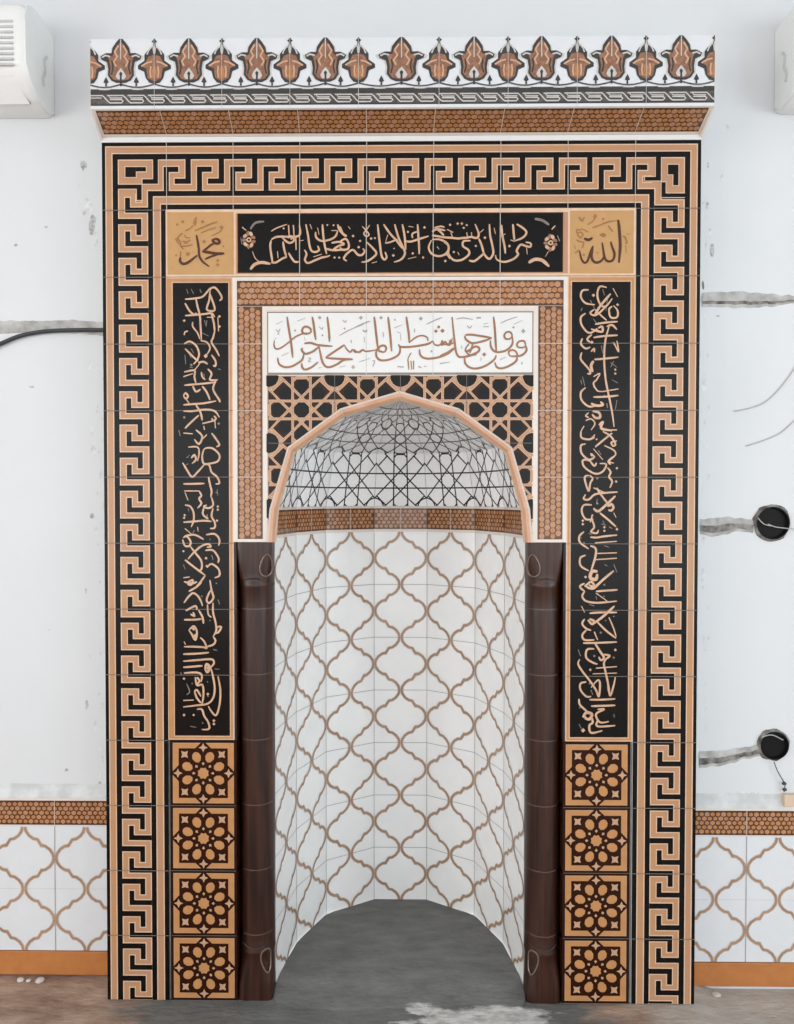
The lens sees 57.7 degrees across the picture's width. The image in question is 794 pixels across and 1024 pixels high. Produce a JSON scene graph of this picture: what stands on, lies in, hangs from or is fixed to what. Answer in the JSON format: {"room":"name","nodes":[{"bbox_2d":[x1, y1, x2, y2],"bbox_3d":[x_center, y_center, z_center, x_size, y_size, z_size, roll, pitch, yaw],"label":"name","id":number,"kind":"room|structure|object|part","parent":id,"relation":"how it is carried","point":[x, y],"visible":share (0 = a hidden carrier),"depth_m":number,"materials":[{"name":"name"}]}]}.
{"room":"mosque","nodes":[
{"label":"mosque","id":0,"kind":"room"},
{"bbox_2d":[0,0,793,988],"bbox_3d":[0.013,-0.164,2.652,8.000,3.500,0.730,0,1,1],"label":"wall","id":1,"kind":"structure","parent":0,"point":[50,480],"depth_m":2.28,"materials":[{"name":"paint"}]},
{"bbox_2d":[0,4,53,118],"bbox_3d":[-1.482,-1.375,2.192,0.806,0.272,0.178,0,1,1],"label":"air conditioner","id":2,"kind":"object","parent":1,"relation":"attached to","point":[26,42],"visible":1,"depth_m":2.16,"materials":[{"name":"white plastic"}]},
{"bbox_2d":[0,20,13,65],"bbox_3d":[-1.486,-1.370,2.106,0.730,0.130,0.006,0,1,1],"label":"grille","id":3,"kind":"object","parent":2,"relation":"attached to","point":[6,26],"depth_m":2.10,"materials":[{"name":"grey plastic"}]},
{"bbox_2d":[0,319,102,335],"bbox_3d":[-1.195,-0.579,2.289,0.526,0.066,0.006,0,1,1],"label":"channel","id":4,"kind":"object","parent":1,"relation":"attached to","point":[10,326],"visible":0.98,"depth_m":2.29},
{"bbox_2d":[0,328,102,345],"bbox_3d":[-1.192,-0.511,2.282,0.524,0.144,0.013,0,1,1],"label":"cable","id":5,"kind":"object","parent":4,"relation":"attached to","point":[59,330],"visible":0.99,"depth_m":2.27,"materials":[{"name":"black plastic"}]},
{"bbox_2d":[0,783,106,950],"bbox_3d":[-2.435,1.140,2.331,3.094,0.538,0.014,0,1,1],"label":"dado","id":6,"kind":"object","parent":1,"relation":"attached to","point":[53,837],"visible":0.85,"depth_m":2.31,"materials":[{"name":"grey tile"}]},
{"bbox_2d":[0,950,107,974],"bbox_3d":[-2.435,1.450,2.337,3.094,0.076,0.012,0,1,1],"label":"baseboard","id":7,"kind":"structure","parent":1,"relation":"attached to","point":[35,962],"depth_m":2.32,"materials":[{"name":"orange wood"}]},
{"bbox_2d":[14,122,758,793],"bbox_3d":[-0.021,-0.156,2.287,2.393,2.135,0.001,0,1,1],"label":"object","id":8,"kind":"structure","parent":1,"relation":"attached to","point":[88,205],"depth_m":2.28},
{"bbox_2d":[700,516,753,536],"bbox_3d":[1.043,0.047,2.277,0.167,0.065,0.004,0,1,1],"label":"channel","id":9,"kind":"object","parent":1,"relation":"attached to","point":[711,527],"visible":1,"depth_m":2.28,"materials":[{"name":"grey concrete"}]},
{"bbox_2d":[699,744,759,767],"bbox_3d":[1.057,0.777,2.291,0.190,0.078,0.004,0,1,1],"label":"channel","id":10,"kind":"object","parent":1,"relation":"attached to","point":[706,758],"visible":1,"depth_m":2.29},
{"bbox_2d":[694,962,793,986],"bbox_3d":[2.451,1.475,2.284,3.093,0.076,0.012,0,1,1],"label":"baseboard","id":11,"kind":"structure","parent":1,"relation":"attached to","point":[735,974],"depth_m":2.29,"materials":[{"name":"orange wood"}]},
{"bbox_2d":[694,793,793,961],"bbox_3d":[2.452,1.164,2.278,3.093,0.539,0.014,0,1,1],"label":"dado","id":12,"kind":"object","parent":1,"relation":"attached to","point":[744,842],"visible":0.91,"depth_m":2.29,"materials":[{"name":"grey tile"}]},
{"bbox_2d":[782,793,793,806],"bbox_3d":[1.284,0.913,2.282,0.120,0.038,0.018,0,1,1],"label":"batten","id":13,"kind":"object","parent":12,"relation":"on","point":[787,798],"visible":1,"depth_m":2.27,"materials":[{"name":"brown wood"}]},
{"bbox_2d":[702,291,793,307],"bbox_3d":[1.192,-0.668,2.262,0.463,0.054,0.006,0,1,1],"label":"channel","id":14,"kind":"object","parent":1,"relation":"attached to","point":[739,299],"visible":1,"depth_m":2.26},
{"bbox_2d":[734,369,793,410],"bbox_3d":[1.189,-0.437,2.267,0.253,0.241,0.003,0,1,1],"label":"wire","id":15,"kind":"object","parent":1,"relation":"attached to","point":[793,369],"visible":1,"depth_m":2.27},
{"bbox_2d":[746,421,793,445],"bbox_3d":[1.217,-0.283,2.269,0.232,0.154,0.003,0,1,1],"label":"wire","id":16,"kind":"object","parent":1,"relation":"attached to","point":[793,421],"visible":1,"depth_m":2.27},
{"bbox_2d":[752,504,793,541],"bbox_3d":[1.199,0.035,2.270,0.150,0.119,0.015,0,1,1],"label":"socket hole","id":17,"kind":"object","parent":1,"relation":"attached to","point":[771,522],"visible":1,"depth_m":2.28,"materials":[{"name":"black plastic"}]},
{"bbox_2d":[757,728,789,791],"bbox_3d":[1.197,0.787,2.284,0.105,0.198,0.015,0,1,1],"label":"socket hole","id":18,"kind":"object","parent":1,"relation":"attached to","point":[773,744],"visible":1,"depth_m":2.29,"materials":[{"name":"black plastic"}]},
{"bbox_2d":[774,7,793,114],"bbox_3d":[1.577,-1.373,2.158,0.806,0.272,0.178,0,1,1],"label":"air conditioner","id":19,"kind":"object","parent":1,"relation":"attached to","point":[784,34],"visible":1,"depth_m":2.19,"materials":[{"name":"white plastic"}]},
{"bbox_2d":[0,974,793,1023],"bbox_3d":[-0.025,1.567,-0.731,8.000,0.034,6.140,0,1,1],"label":"floor","id":20,"kind":"structure","parent":0,"point":[59,999],"depth_m":2.17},
{"bbox_2d":[17,977,23,981],"bbox_3d":[-1.201,1.492,2.296,0.023,0.011,0.018,0,1,1],"label":"chip","id":21,"kind":"object","parent":20,"relation":"on","point":[20,979],"visible":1,"depth_m":2.29,"materials":[{"name":"white stone"}]},
{"bbox_2d":[35,977,44,983],"bbox_3d":[-1.137,1.490,2.293,0.023,0.014,0.025,1,1,31],"label":"chip","id":22,"kind":"object","parent":20,"relation":"on","point":[38,980],"visible":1,"depth_m":2.29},
{"bbox_2d":[171,935,237,1000],"bbox_3d":[-0.590,1.394,2.207,0.204,0.200,0.012,0,1,1],"label":"tile","id":23,"kind":"structure","parent":20,"relation":"on","point":[203,968],"depth_m":2.20,"materials":[{"name":"brown tile"}]},
{"bbox_2d":[171,870,237,935],"bbox_3d":[-0.590,1.194,2.203,0.204,0.200,0.012,0,1,1],"label":"tile","id":24,"kind":"structure","parent":23,"relation":"on","point":[203,903],"depth_m":2.20,"materials":[{"name":"brown tile"}]},
{"bbox_2d":[170,805,237,870],"bbox_3d":[-0.589,0.994,2.199,0.204,0.200,0.012,0,1,1],"label":"tile","id":25,"kind":"structure","parent":24,"relation":"on","point":[202,838],"depth_m":2.19,"materials":[{"name":"brown tile"}]},
{"bbox_2d":[170,739,237,805],"bbox_3d":[-0.589,0.794,2.195,0.204,0.200,0.012,0,1,1],"label":"tile","id":26,"kind":"structure","parent":25,"relation":"on","point":[202,772],"depth_m":2.19,"materials":[{"name":"beige tile"}]},
{"bbox_2d":[234,542,275,1000],"bbox_3d":[-0.436,0.797,2.232,0.114,1.414,0.087,0,1,1],"label":"column","id":27,"kind":"structure","parent":20,"relation":"on","point":[254,561],"depth_m":2.20,"materials":[{"name":"brown wood"}]},
{"bbox_3d":[-0.434,0.207,2.190,0.085,0.016,0.023,0,1,1],"label":"moulding","id":28,"kind":"part","parent":27,"relation":"part of","materials":[{"name":"brown wood"}]},
{"bbox_3d":[-0.435,1.330,2.211,0.085,0.016,0.023,0,1,1],"label":"moulding","id":29,"kind":"part","parent":27,"relation":"part of","materials":[{"name":"brown wood"}]},
{"bbox_2d":[523,542,564,1003],"bbox_3d":[0.452,0.798,2.222,0.114,1.414,0.087,0,1,1],"label":"column","id":30,"kind":"structure","parent":20,"relation":"on","point":[544,561],"depth_m":2.19,"materials":[{"name":"brown wood"}]},
{"bbox_3d":[0.449,1.331,2.201,0.085,0.016,0.023,0,1,1],"label":"moulding","id":31,"kind":"part","parent":30,"relation":"part of","materials":[{"name":"brown wood"}]},
{"bbox_3d":[0.450,0.208,2.181,0.085,0.016,0.023,0,1,1],"label":"moulding","id":32,"kind":"part","parent":30,"relation":"part of","materials":[{"name":"brown wood"}]},
{"bbox_2d":[561,937,628,1003],"bbox_3d":[0.603,1.395,2.193,0.204,0.200,0.012,0,1,1],"label":"tile","id":33,"kind":"structure","parent":20,"relation":"on","point":[593,971],"depth_m":2.19,"materials":[{"name":"beige tile"}]},
{"bbox_2d":[561,872,629,938],"bbox_3d":[0.603,1.195,2.190,0.204,0.200,0.012,0,1,1],"label":"tile","id":34,"kind":"structure","parent":33,"relation":"on","point":[593,906],"depth_m":2.19,"materials":[{"name":"beige tile"}]},
{"bbox_2d":[562,807,629,873],"bbox_3d":[0.604,0.995,2.186,0.204,0.200,0.012,0,1,1],"label":"tile","id":35,"kind":"structure","parent":34,"relation":"on","point":[594,840],"depth_m":2.18,"materials":[{"name":"brown tile"}]},
{"bbox_2d":[562,741,630,807],"bbox_3d":[0.604,0.795,2.182,0.204,0.200,0.012,0,1,1],"label":"tile","id":36,"kind":"structure","parent":35,"relation":"on","point":[595,774],"depth_m":2.18,"materials":[{"name":"brown tile"}]},
{"bbox_2d":[712,991,720,996],"bbox_3d":[1.007,1.523,2.272,0.026,0.014,0.022,1,1,44],"label":"chip","id":37,"kind":"object","parent":20,"relation":"on","point":[715,993],"visible":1,"depth_m":2.27,"materials":[{"name":"white stone"}]},
{"bbox_2d":[274,899,524,1009],"bbox_3d":[0.009,1.481,2.442,0.774,0.034,0.590,0,1,1],"label":"floor","id":38,"kind":"structure","parent":0,"point":[374,954],"depth_m":2.34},
{"bbox_2d":[274,530,524,983],"bbox_3d":[0.010,0.780,2.485,0.778,1.418,0.480,0,1,1],"label":"lining","id":39,"kind":"object","parent":38,"relation":"on","point":[400,654],"visible":0.99,"depth_m":2.64,"materials":[{"name":"grey tile"}]},
{"bbox_2d":[277,507,522,535],"bbox_3d":[0.011,0.027,2.447,0.778,0.089,0.528,0,1,1],"label":"mosaic band","id":40,"kind":"object","parent":39,"relation":"on","point":[292,520],"visible":0.95,"depth_m":2.63,"materials":[{"name":"brown tile"}]},
{"bbox_2d":[280,401,519,508],"bbox_3d":[0.011,-0.178,2.443,0.778,0.330,0.528,0,1,1],"label":"dome","id":41,"kind":"object","parent":40,"relation":"on","point":[402,454],"visible":0.91,"depth_m":2.54,"materials":[{"name":"grey tile"}]},
{"bbox_2d":[169,542,630,1001],"bbox_3d":[0.008,0.213,2.240,1.784,2.642,0.110,0,1,1],"label":"wall","id":42,"kind":"structure","parent":0,"point":[565,542],"depth_m":2.20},
{"bbox_2d":[166,277,234,739],"bbox_3d":[-0.595,-0.006,2.180,0.202,1.398,0.014,0,1,1],"label":"inscription panel","id":43,"kind":"object","parent":42,"relation":"attached to","point":[199,310],"visible":1,"depth_m":2.17,"materials":[{"name":"black tile"}]},
{"bbox_2d":[166,209,235,276],"bbox_3d":[-0.590,-0.808,2.166,0.212,0.200,0.013,0,1,1],"label":"tile","id":44,"kind":"structure","parent":42,"relation":"attached to","point":[199,242],"depth_m":2.16,"materials":[{"name":"tile"}]},
{"bbox_2d":[266,375,532,539],"bbox_3d":[0.008,-0.160,2.171,0.802,0.502,0.013,0,1,1],"label":"spandrel panel","id":45,"kind":"object","parent":42,"relation":"attached to","point":[295,404],"visible":1,"depth_m":2.16,"materials":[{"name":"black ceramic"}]},
{"bbox_2d":[267,391,532,542],"bbox_3d":[0.008,-0.136,2.167,0.800,0.454,0.024,0,1,1],"label":"edging","id":46,"kind":"object","parent":45,"relation":"attached to","point":[343,412],"visible":1,"depth_m":2.16,"materials":[{"name":"brown tile"}]},
{"bbox_2d":[266,310,533,374],"bbox_3d":[0.008,-0.508,2.165,0.802,0.194,0.012,0,1,1],"label":"inscription panel","id":47,"kind":"object","parent":42,"relation":"attached to","point":[378,342],"visible":1,"depth_m":2.16,"materials":[{"name":"white tile"}]},
{"bbox_2d":[233,276,567,541],"bbox_3d":[0.008,-0.307,2.169,1.004,0.796,0.012,0,1,1],"label":"mosaic border","id":48,"kind":"object","parent":42,"relation":"attached to","point":[547,296],"visible":1,"depth_m":2.16,"materials":[{"name":"brown tile"}]},
{"bbox_2d":[102,140,700,1003],"bbox_3d":[0.009,0.194,2.178,1.790,2.602,0.013,0,1,1],"label":"meander border","id":49,"kind":"object","parent":42,"relation":"attached to","point":[661,179],"visible":1,"depth_m":2.17,"materials":[{"name":"beige tile"}]},
{"bbox_2d":[236,208,567,276],"bbox_3d":[0.013,-0.807,2.159,0.994,0.200,0.012,0,1,1],"label":"inscription panel","id":50,"kind":"object","parent":42,"relation":"attached to","point":[419,242],"visible":1,"depth_m":2.15,"materials":[{"name":"black tile"}]},
{"bbox_2d":[90,35,714,142],"bbox_3d":[0.009,-1.230,2.159,1.794,0.247,0.218,0,1,1],"label":"crown molding","id":51,"kind":"structure","parent":42,"relation":"attached to","point":[521,88],"depth_m":2.06,"materials":[{"name":"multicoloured tile"}]},
{"bbox_3d":[0.012,-1.253,2.056,1.783,0.198,0.013,0,1,1],"label":"palmette panel","id":52,"kind":"part","parent":51,"relation":"part of","materials":[{"name":"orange tile"}]},
{"bbox_3d":[0.008,-1.230,2.107,1.794,0.247,0.106,0,1,1],"label":"edge trim","id":53,"kind":"part","parent":51,"relation":"part of","materials":[{"name":"brown tile"}]},
{"bbox_2d":[565,276,635,741],"bbox_3d":[0.611,-0.005,2.167,0.202,1.398,0.014,0,1,1],"label":"inscription panel","id":54,"kind":"object","parent":42,"relation":"attached to","point":[599,610],"visible":1,"depth_m":2.16,"materials":[{"name":"black tile"}]},
{"bbox_2d":[568,208,635,275],"bbox_3d":[0.611,-0.807,2.152,0.202,0.200,0.013,0,1,1],"label":"tile","id":55,"kind":"structure","parent":42,"relation":"attached to","point":[601,241],"depth_m":2.15,"materials":[{"name":"tile"}]}
]}

